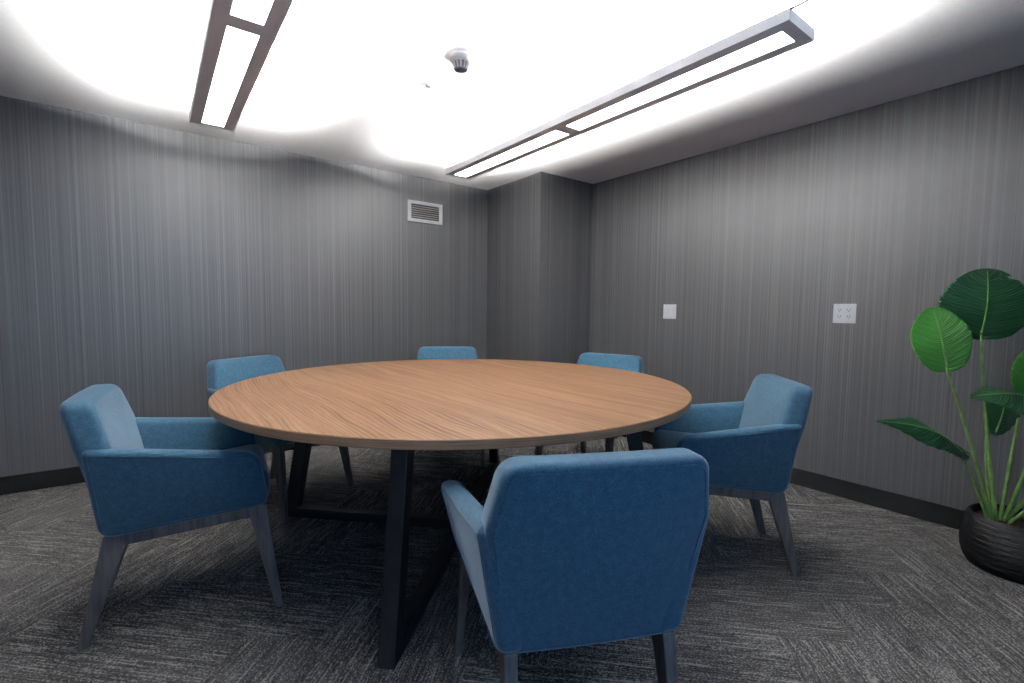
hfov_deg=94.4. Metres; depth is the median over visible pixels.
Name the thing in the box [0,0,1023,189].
ceiling
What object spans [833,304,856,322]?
power outlet
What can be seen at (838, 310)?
socket
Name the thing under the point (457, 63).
grille
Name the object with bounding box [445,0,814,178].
ceiling light
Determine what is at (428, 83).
sprinkler
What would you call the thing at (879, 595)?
floor
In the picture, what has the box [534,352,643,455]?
armchair
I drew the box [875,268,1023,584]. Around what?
potted plant
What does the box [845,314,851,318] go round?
socket
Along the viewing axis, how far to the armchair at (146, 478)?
1.56 m
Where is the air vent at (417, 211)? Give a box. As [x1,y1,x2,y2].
[407,199,442,224]
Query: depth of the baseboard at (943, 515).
2.68 m
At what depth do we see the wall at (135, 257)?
3.20 m
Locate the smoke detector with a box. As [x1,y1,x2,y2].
[442,42,478,72]
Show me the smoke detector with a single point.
(461, 55)
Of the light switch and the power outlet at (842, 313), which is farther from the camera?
the light switch
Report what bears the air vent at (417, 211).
in the wall at (135, 257)
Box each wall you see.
[0,96,487,476]
[589,64,1023,510]
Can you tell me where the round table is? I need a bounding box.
[208,359,691,669]
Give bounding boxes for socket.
[836,308,842,312]
[836,314,842,318]
[845,308,851,312]
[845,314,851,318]
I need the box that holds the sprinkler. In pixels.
[420,79,435,87]
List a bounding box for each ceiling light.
[189,0,293,130]
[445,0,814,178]
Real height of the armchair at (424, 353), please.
0.797 m
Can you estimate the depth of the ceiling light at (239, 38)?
1.86 m
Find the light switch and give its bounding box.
[663,304,676,318]
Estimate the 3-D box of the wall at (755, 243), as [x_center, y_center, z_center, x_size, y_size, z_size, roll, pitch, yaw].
[1.732,-0.175,3.174,0.100,2.350,4.990,-2,5,-37]
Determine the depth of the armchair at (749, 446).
1.94 m
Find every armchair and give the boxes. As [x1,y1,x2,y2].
[59,384,282,650]
[207,355,353,521]
[416,347,484,467]
[441,448,708,682]
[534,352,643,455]
[652,374,812,576]
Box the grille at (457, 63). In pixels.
[452,59,468,68]
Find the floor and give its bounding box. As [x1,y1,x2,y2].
[0,436,1023,682]
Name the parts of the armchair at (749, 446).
seat, armrest, armrest, seat frame, leg, backrest, leg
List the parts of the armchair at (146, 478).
leg, backrest, leg, armrest, seat frame, armrest, seat, leg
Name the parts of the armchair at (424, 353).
backrest, leg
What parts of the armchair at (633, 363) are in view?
leg, leg, leg, backrest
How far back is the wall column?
4.24 m
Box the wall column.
[487,172,592,363]
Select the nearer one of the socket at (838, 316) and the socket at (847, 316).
the socket at (847, 316)
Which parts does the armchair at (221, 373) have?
armrest, backrest, leg, seat frame, leg, seat, leg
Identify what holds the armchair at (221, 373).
on the floor
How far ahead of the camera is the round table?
1.74 m
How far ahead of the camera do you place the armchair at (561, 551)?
0.99 m
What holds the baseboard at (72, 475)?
attached to the wall at (135, 257)
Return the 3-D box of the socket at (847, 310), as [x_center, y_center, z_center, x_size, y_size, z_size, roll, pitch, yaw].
[1.966,-0.183,2.768,0.003,0.028,0.034,-2,5,-37]
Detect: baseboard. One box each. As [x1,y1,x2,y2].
[0,444,318,494]
[621,430,964,529]

